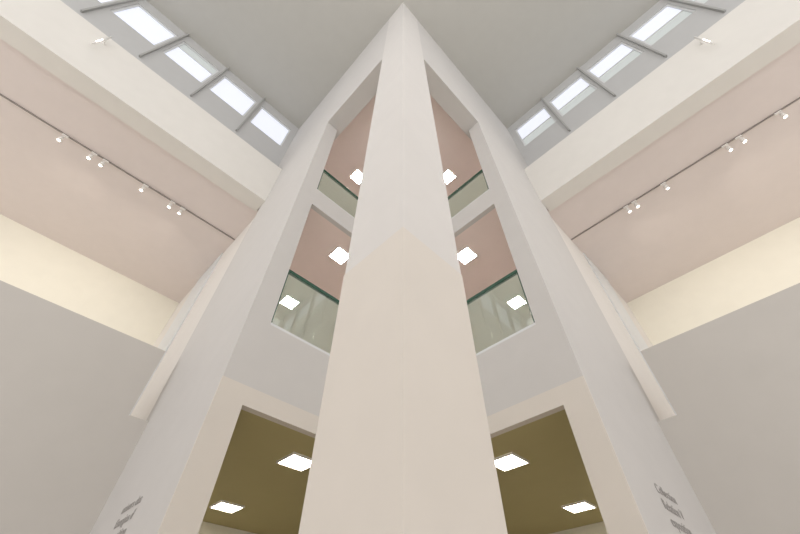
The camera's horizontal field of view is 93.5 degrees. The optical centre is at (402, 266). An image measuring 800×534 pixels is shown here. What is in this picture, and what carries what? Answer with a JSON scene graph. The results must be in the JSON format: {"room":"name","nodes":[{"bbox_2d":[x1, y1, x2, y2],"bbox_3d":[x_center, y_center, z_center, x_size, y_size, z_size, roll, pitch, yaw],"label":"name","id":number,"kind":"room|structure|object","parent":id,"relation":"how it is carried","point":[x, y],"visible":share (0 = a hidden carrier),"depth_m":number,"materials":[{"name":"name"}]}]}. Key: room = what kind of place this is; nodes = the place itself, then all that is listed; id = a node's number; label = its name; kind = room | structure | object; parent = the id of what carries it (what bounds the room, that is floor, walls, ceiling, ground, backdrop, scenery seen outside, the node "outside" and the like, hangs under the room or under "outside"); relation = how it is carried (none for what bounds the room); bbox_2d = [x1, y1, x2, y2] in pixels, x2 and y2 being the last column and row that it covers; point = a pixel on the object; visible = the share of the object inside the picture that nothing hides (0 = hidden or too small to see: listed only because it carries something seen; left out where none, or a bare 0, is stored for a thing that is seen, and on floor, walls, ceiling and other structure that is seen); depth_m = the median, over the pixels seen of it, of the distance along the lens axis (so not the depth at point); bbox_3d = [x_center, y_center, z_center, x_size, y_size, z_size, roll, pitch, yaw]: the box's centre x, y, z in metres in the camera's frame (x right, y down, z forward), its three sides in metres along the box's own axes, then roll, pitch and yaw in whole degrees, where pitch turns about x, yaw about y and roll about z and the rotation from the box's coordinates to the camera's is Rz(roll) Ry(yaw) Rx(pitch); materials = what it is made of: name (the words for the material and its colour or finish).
{"room":"museum","nodes":[
{"label":"museum","id":0,"kind":"room"},
{"bbox_2d":[0,280,165,533],"bbox_3d":[-7.887,0.292,1.696,11.531,5.376,0.240,37,-58,-28],"label":"wall","id":1,"kind":"structure","parent":0,"point":[71,382],"depth_m":4.91,"materials":[{"name":"paint"}]},
{"bbox_2d":[0,214,178,345],"bbox_3d":[-11.794,0.341,7.928,11.840,6.720,0.240,37,-58,-28],"label":"wall","id":2,"kind":"structure","parent":0,"point":[31,262],"depth_m":11.02,"materials":[{"name":"beige paint"}]},
{"bbox_2d":[0,39,258,302],"bbox_3d":[-9.950,-3.312,9.078,11.616,0.192,5.200,37,-58,-28],"label":"ceiling","id":3,"kind":"structure","parent":0,"point":[50,187],"depth_m":10.03,"materials":[{"name":"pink paint"}]},
{"bbox_2d":[0,94,234,239],"bbox_3d":[-9.082,-3.816,8.326,11.608,0.278,0.113,37,-58,-28],"label":"track lighting","id":4,"kind":"object","parent":3,"relation":"attached to","point":[60,138],"visible":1,"depth_m":9.43,"materials":[{"name":"metal"}]},
{"bbox_2d":[61,0,298,165],"bbox_3d":[-8.863,-7.245,10.949,12.371,5.232,0.400,37,-58,-28],"label":"wall","id":5,"kind":"structure","parent":0,"point":[105,20],"depth_m":12.27,"materials":[{"name":"paint"}]},
{"bbox_2d":[91,36,111,44],"bbox_3d":[-7.109,-5.296,8.858,0.070,0.736,0.180,37,-58,-28],"label":"wall lamp","id":6,"kind":"object","parent":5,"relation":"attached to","point":[110,37],"visible":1,"depth_m":8.85,"materials":[{"name":"white metal"}]},
{"bbox_2d":[98,0,116,3],"bbox_3d":[-9.407,-8.613,11.434,1.328,1.616,0.096,37,-58,-28],"label":"window","id":7,"kind":"structure","parent":5,"relation":"in","point":[101,1],"depth_m":11.37,"materials":[{"name":"glass"}]},
{"bbox_2d":[0,0,281,210],"bbox_3d":[-8.114,-5.237,8.401,11.531,1.856,0.880,37,-58,-28],"label":"beam","id":8,"kind":"structure","parent":5,"relation":"attached to","point":[50,33],"depth_m":8.95,"materials":[{"name":"paint"}]},
{"bbox_2d":[111,4,176,45],"bbox_3d":[-8.316,-7.789,12.150,1.328,1.616,0.096,37,-58,-28],"label":"window","id":9,"kind":"structure","parent":5,"relation":"in","point":[136,16],"depth_m":12.17,"materials":[{"name":"glass"}]},
{"bbox_2d":[80,0,264,130],"bbox_3d":[-9.322,-8.477,11.148,10.853,3.310,0.078,37,-58,-28],"label":"trim fins","id":10,"kind":"structure","parent":5,"relation":"attached to","point":[122,1],"depth_m":11.94,"materials":[{"name":"grey metal"}]},
{"bbox_2d":[163,42,218,82],"bbox_3d":[-7.224,-6.965,12.867,1.328,1.616,0.096,37,-58,-28],"label":"window","id":11,"kind":"structure","parent":5,"relation":"in","point":[182,54],"depth_m":12.89,"materials":[{"name":"glass"}]},
{"bbox_2d":[209,76,256,115],"bbox_3d":[-6.132,-6.141,13.583,1.328,1.616,0.096,37,-58,-28],"label":"window","id":12,"kind":"structure","parent":5,"relation":"in","point":[224,88],"depth_m":13.62,"materials":[{"name":"glass"}]},
{"bbox_2d":[250,107,290,145],"bbox_3d":[-5.040,-5.317,14.299,1.328,1.616,0.096,37,-58,-28],"label":"window","id":13,"kind":"structure","parent":5,"relation":"in","point":[266,122],"depth_m":14.34,"materials":[{"name":"glass"}]},
{"bbox_2d":[131,206,260,420],"bbox_3d":[-5.679,1.715,9.547,0.224,7.360,5.440,37,-58,-28],"label":"wall","id":14,"kind":"structure","parent":0,"point":[151,393],"depth_m":8.38,"materials":[{"name":"white paint"}]},
{"bbox_2d":[129,253,222,414],"bbox_3d":[-6.053,2.046,9.459,0.032,6.248,1.600,37,-58,-28],"label":"trim","id":15,"kind":"structure","parent":14,"relation":"attached to","point":[184,311],"depth_m":10.21,"materials":[{"name":"paint"}]},
{"bbox_2d":[198,521,255,533],"bbox_3d":[-2.376,3.997,9.198,6.560,11.840,0.160,37,-58,-28],"label":"wall","id":16,"kind":"structure","parent":0,"point":[206,528],"depth_m":6.75,"materials":[{"name":"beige paint"}]},
{"bbox_2d":[157,122,353,533],"bbox_3d":[-1.069,0.697,6.012,2.549,11.360,0.096,37,-58,-28],"label":"wall","id":17,"kind":"structure","parent":0,"point":[271,374],"depth_m":4.50,"materials":[{"name":"grey paint"}]},
{"bbox_2d":[270,269,338,355],"bbox_3d":[-0.958,0.999,5.826,2.227,1.109,0.056,37,-58,-28],"label":"glass balustrade","id":18,"kind":"object","parent":17,"relation":"on","point":[293,274],"visible":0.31,"depth_m":5.75,"materials":[{"name":"glass"}]},
{"bbox_2d":[317,169,357,218],"bbox_3d":[-0.958,-1.232,8.392,2.227,0.933,0.056,37,-58,-28],"label":"glass balustrade","id":19,"kind":"object","parent":17,"relation":"on","point":[329,175],"visible":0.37,"depth_m":8.34,"materials":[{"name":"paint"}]},
{"bbox_2d":[90,3,423,533],"bbox_3d":[-1.935,-1.574,7.928,0.677,17.232,6.149,37,-58,-28],"label":"wall","id":20,"kind":"structure","parent":0,"point":[153,471],"depth_m":5.67,"materials":[{"name":"grey paint"}]},
{"bbox_2d":[114,496,142,533],"bbox_3d":[-2.788,2.536,3.761,0.539,0.373,0.002,-37,-58,28],"label":"lettering","id":21,"kind":"object","parent":20,"relation":"attached to","point":[124,519],"depth_m":3.79,"materials":[{"name":"grey plastic"}]},
{"bbox_2d":[146,0,658,128],"bbox_3d":[0.000,-11.743,10.664,18.160,0.240,18.160,37,-58,-28],"label":"ceiling","id":22,"kind":"structure","parent":0,"point":[290,53],"depth_m":13.51,"materials":[{"name":"grey paint"}]},
{"bbox_2d":[203,409,602,533],"bbox_3d":[0.000,3.645,5.982,6.560,0.106,6.560,37,-58,-28],"label":"ceiling","id":23,"kind":"structure","parent":0,"point":[272,494],"depth_m":5.44,"materials":[{"name":"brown paint"}]},
{"bbox_2d":[209,500,244,513],"bbox_3d":[-2.862,3.903,6.116,0.406,0.027,0.406,37,-58,-28],"label":"rim","id":24,"kind":"object","parent":23,"relation":"attached to","point":[220,501],"visible":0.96,"depth_m":6.06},
{"bbox_2d":[212,502,240,511],"bbox_3d":[-2.862,3.900,6.119,0.368,0.016,0.368,37,-58,-28],"label":"diffuser","id":25,"kind":"object","parent":24,"relation":"attached to","point":[222,506],"visible":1,"depth_m":6.12,"materials":[{"name":"white plastic"}]},
{"bbox_2d":[276,452,311,471],"bbox_3d":[-1.386,2.575,4.962,0.406,0.027,0.406,37,-58,-28],"label":"rim","id":26,"kind":"object","parent":23,"relation":"attached to","point":[293,453],"visible":0.77,"depth_m":4.88,"materials":[{"name":"white metal"}]},
{"bbox_2d":[279,455,310,469],"bbox_3d":[-1.386,2.572,4.965,0.368,0.016,0.368,37,-58,-28],"label":"diffuser","id":27,"kind":"object","parent":26,"relation":"attached to","point":[297,462],"visible":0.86,"depth_m":4.96,"materials":[{"name":"white plastic"}]},
{"bbox_2d":[494,452,529,471],"bbox_3d":[1.386,2.575,4.962,0.406,0.027,0.406,37,-58,-28],"label":"rim","id":28,"kind":"object","parent":23,"relation":"attached to","point":[510,453],"visible":0.77,"depth_m":4.88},
{"bbox_2d":[495,455,526,469],"bbox_3d":[1.386,2.572,4.965,0.368,0.016,0.368,37,-58,-28],"label":"diffuser","id":29,"kind":"object","parent":28,"relation":"attached to","point":[508,462],"visible":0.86,"depth_m":4.96,"materials":[{"name":"white plastic"}]},
{"bbox_2d":[561,500,596,513],"bbox_3d":[2.862,3.903,6.116,0.406,0.027,0.406,37,-58,-28],"label":"rim","id":30,"kind":"object","parent":23,"relation":"attached to","point":[582,501],"visible":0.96,"depth_m":6.06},
{"bbox_2d":[565,502,593,511],"bbox_3d":[2.862,3.900,6.119,0.368,0.016,0.368,37,-58,-28],"label":"diffuser","id":31,"kind":"object","parent":30,"relation":"attached to","point":[582,506],"visible":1,"depth_m":6.12,"materials":[{"name":"white plastic"}]},
{"bbox_2d":[272,208,533,353],"bbox_3d":[0.000,0.975,9.052,6.560,0.096,6.560,37,-58,-28],"label":"ceiling","id":32,"kind":"structure","parent":0,"point":[313,320],"depth_m":8.48,"materials":[{"name":"pink paint"}]},
{"bbox_2d":[279,294,299,309],"bbox_3d":[-2.670,0.829,8.841,0.358,0.027,0.358,37,-58,-28],"label":"rim","id":33,"kind":"object","parent":32,"relation":"attached to","point":[287,294],"visible":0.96,"depth_m":8.81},
{"bbox_2d":[280,296,298,308],"bbox_3d":[-2.670,0.826,8.844,0.320,0.016,0.320,37,-58,-28],"label":"diffuser","id":34,"kind":"object","parent":33,"relation":"attached to","point":[289,302],"visible":1,"depth_m":8.84,"materials":[{"name":"white plastic"}]},
{"bbox_2d":[328,246,348,264],"bbox_3d":[-1.324,-0.238,7.914,0.358,0.027,0.358,37,-58,-28],"label":"rim","id":35,"kind":"object","parent":32,"relation":"attached to","point":[338,246],"visible":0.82,"depth_m":7.86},
{"bbox_2d":[330,248,347,263],"bbox_3d":[-1.324,-0.241,7.917,0.320,0.016,0.320,37,-58,-28],"label":"diffuser","id":36,"kind":"object","parent":35,"relation":"attached to","point":[339,255],"visible":0.86,"depth_m":7.91,"materials":[{"name":"white plastic"}]},
{"bbox_2d":[457,246,477,264],"bbox_3d":[1.324,-0.238,7.914,0.358,0.027,0.358,37,-58,-28],"label":"rim","id":37,"kind":"object","parent":32,"relation":"attached to","point":[466,246],"visible":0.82,"depth_m":7.86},
{"bbox_2d":[458,248,475,263],"bbox_3d":[1.324,-0.241,7.917,0.320,0.016,0.320,37,-58,-28],"label":"diffuser","id":38,"kind":"object","parent":37,"relation":"attached to","point":[466,255],"visible":0.86,"depth_m":7.91,"materials":[{"name":"white plastic"}]},
{"bbox_2d":[506,294,526,309],"bbox_3d":[2.670,0.829,8.841,0.358,0.027,0.358,37,-58,-28],"label":"rim","id":39,"kind":"object","parent":32,"relation":"attached to","point":[518,294],"visible":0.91,"depth_m":8.81,"materials":[{"name":"white metal"}]},
{"bbox_2d":[507,296,525,308],"bbox_3d":[2.670,0.826,8.844,0.320,0.016,0.320,37,-58,-28],"label":"diffuser","id":40,"kind":"object","parent":39,"relation":"attached to","point":[516,302],"visible":1,"depth_m":8.84,"materials":[{"name":"white plastic"}]},
{"bbox_2d":[318,95,487,217],"bbox_3d":[0.000,-1.568,12.099,6.448,0.160,6.448,37,-58,-28],"label":"ceiling","id":41,"kind":"structure","parent":0,"point":[347,154],"depth_m":10.70,"materials":[{"name":"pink paint"}]},
{"bbox_3d":[-1.318,-2.645,11.036,0.358,0.027,0.358,37,-58,-28],"label":"rim","id":42,"kind":"object","parent":41,"relation":"attached to","visible":0},
{"bbox_2d":[351,170,361,183],"bbox_3d":[-1.318,-2.648,11.039,0.320,0.016,0.320,37,-58,-28],"label":"diffuser","id":43,"kind":"object","parent":42,"relation":"attached to","point":[357,176],"visible":0.79,"depth_m":11.02,"materials":[{"name":"white plastic"}]},
{"bbox_3d":[1.318,-2.645,11.036,0.358,0.027,0.358,37,-58,-28],"label":"rim","id":44,"kind":"object","parent":41,"relation":"attached to","visible":0},
{"bbox_2d":[444,170,454,183],"bbox_3d":[1.318,-2.648,11.039,0.320,0.016,0.320,37,-58,-28],"label":"diffuser","id":45,"kind":"object","parent":44,"relation":"attached to","point":[448,176],"visible":0.79,"depth_m":11.02,"materials":[{"name":"white plastic"}]},
{"bbox_2d":[452,122,648,533],"bbox_3d":[1.069,0.697,6.012,0.096,11.360,2.549,37,-58,-28],"label":"wall","id":46,"kind":"structure","parent":0,"point":[534,374],"depth_m":4.50,"materials":[{"name":"grey paint"}]},
{"bbox_2d":[448,169,488,218],"bbox_3d":[0.958,-1.232,8.392,0.056,0.933,2.227,37,-58,-28],"label":"glass balustrade","id":47,"kind":"object","parent":46,"relation":"on","point":[481,170],"visible":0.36,"depth_m":8.35,"materials":[{"name":"glass"}]},
{"bbox_2d":[467,269,535,355],"bbox_3d":[0.958,0.999,5.826,0.056,1.109,2.227,37,-58,-28],"label":"glass balustrade","id":48,"kind":"object","parent":46,"relation":"on","point":[512,274],"visible":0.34,"depth_m":5.75,"materials":[{"name":"glass"}]},
{"bbox_2d":[417,20,715,533],"bbox_3d":[2.264,-1.462,8.025,5.472,17.232,0.421,37,-58,-28],"label":"wall","id":49,"kind":"structure","parent":0,"point":[645,456],"depth_m":5.49,"materials":[{"name":"grey paint"}]},
{"bbox_2d":[654,483,691,533],"bbox_3d":[2.703,2.434,3.747,0.543,0.406,0.002,37,-58,-28],"label":"lettering","id":50,"kind":"object","parent":49,"relation":"attached to","point":[665,494],"depth_m":3.73,"materials":[{"name":"grey plastic"}]},
{"bbox_2d":[550,521,607,533],"bbox_3d":[2.376,3.997,9.198,0.160,11.840,6.560,37,-58,-28],"label":"wall","id":51,"kind":"structure","parent":0,"point":[596,528],"depth_m":6.75,"materials":[{"name":"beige paint"}]},
{"bbox_2d":[545,206,674,420],"bbox_3d":[5.679,1.715,9.547,5.440,7.360,0.224,37,-58,-28],"label":"wall","id":52,"kind":"structure","parent":0,"point":[654,393],"depth_m":8.38,"materials":[{"name":"white paint"}]},
{"bbox_2d":[583,253,676,414],"bbox_3d":[6.053,2.046,9.459,1.600,6.248,0.032,37,-58,-28],"label":"trim","id":53,"kind":"structure","parent":52,"relation":"attached to","point":[621,311],"depth_m":10.21,"materials":[{"name":"paint"}]},
{"bbox_2d":[507,0,744,165],"bbox_3d":[8.863,-7.245,10.949,0.400,5.232,12.371,37,-58,-28],"label":"wall","id":54,"kind":"structure","parent":0,"point":[700,20],"depth_m":12.28,"materials":[{"name":"paint"}]},
{"bbox_2d":[515,107,555,145],"bbox_3d":[5.040,-5.317,14.299,0.096,1.616,1.328,37,-58,-28],"label":"window","id":55,"kind":"structure","parent":54,"relation":"in","point":[539,122],"depth_m":14.34,"materials":[{"name":"glass"}]},
{"bbox_2d":[549,76,596,115],"bbox_3d":[6.132,-6.141,13.583,0.096,1.616,1.328,37,-58,-28],"label":"window","id":56,"kind":"structure","parent":54,"relation":"in","point":[580,88],"depth_m":13.61,"materials":[{"name":"glass"}]},
{"bbox_2d":[587,42,642,82],"bbox_3d":[7.224,-6.965,12.867,0.096,1.616,1.328,37,-58,-28],"label":"window","id":57,"kind":"structure","parent":54,"relation":"in","point":[622,54],"depth_m":12.89,"materials":[{"name":"glass"}]},
{"bbox_2d":[541,0,725,130],"bbox_3d":[9.322,-8.477,11.148,0.078,3.310,10.853,37,-58,-28],"label":"trim fins","id":58,"kind":"structure","parent":54,"relation":"attached to","point":[678,1],"depth_m":11.94,"materials":[{"name":"grey metal"}]},
{"bbox_2d":[524,0,799,210],"bbox_3d":[8.114,-5.237,8.401,0.880,1.856,11.531,37,-58,-28],"label":"beam","id":59,"kind":"structure","parent":54,"relation":"attached to","point":[755,33],"depth_m":8.98,"materials":[{"name":"paint"}]},
{"bbox_2d":[629,4,694,45],"bbox_3d":[8.316,-7.789,12.150,0.096,1.616,1.328,37,-58,-28],"label":"window","id":60,"kind":"structure","parent":54,"relation":"in","point":[669,16],"depth_m":12.17,"materials":[{"name":"glass"}]},
{"bbox_2d":[689,0,707,3],"bbox_3d":[9.407,-8.613,11.434,0.096,1.616,1.328,37,-58,-28],"label":"window","id":61,"kind":"structure","parent":54,"relation":"in","point":[699,1],"depth_m":11.37,"materials":[{"name":"glass"}]},
{"bbox_2d":[694,36,714,44],"bbox_3d":[7.109,-5.296,8.858,0.180,0.736,0.070,37,-58,-28],"label":"wall lamp","id":62,"kind":"object","parent":54,"relation":"attached to","point":[695,37],"visible":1,"depth_m":8.85,"materials":[{"name":"white metal"}]},
{"bbox_2d":[547,43,799,302],"bbox_3d":[9.950,-3.312,9.078,5.200,0.192,11.616,37,-58,-28],"label":"ceiling","id":63,"kind":"structure","parent":0,"point":[725,201],"depth_m":10.11,"materials":[{"name":"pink paint"}]},
{"bbox_2d":[571,97,799,239],"bbox_3d":[9.082,-3.816,8.326,0.113,0.278,11.608,37,-58,-28],"label":"track lighting","id":64,"kind":"object","parent":63,"relation":"attached to","point":[783,115],"visible":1,"depth_m":9.42,"materials":[{"name":"metal"}]},
{"bbox_2d":[627,217,799,345],"bbox_3d":[11.794,0.341,7.928,0.240,6.720,11.840,37,-58,-28],"label":"wall","id":65,"kind":"structure","parent":0,"point":[767,265],"depth_m":11.06,"materials":[{"name":"beige paint"}]},
{"bbox_2d":[640,283,799,533],"bbox_3d":[7.887,0.292,1.696,0.240,5.376,11.531,37,-58,-28],"label":"wall","id":66,"kind":"structure","parent":0,"point":[731,381],"depth_m":4.93,"materials":[{"name":"paint"}]},
{"bbox_3d":[0.000,2.383,-0.155,23.200,0.160,23.200,37,-58,-28],"label":"floor","id":67,"kind":"structure","parent":0,"visible":0},
{"bbox_2d":[298,35,507,533],"bbox_3d":[0.000,-1.108,4.443,0.686,11.360,0.686,37,-58,-28],"label":"pillar","id":68,"kind":"structure","parent":67,"relation":"on","point":[403,444],"depth_m":2.12,"materials":[{"name":"white paint"}]}
]}

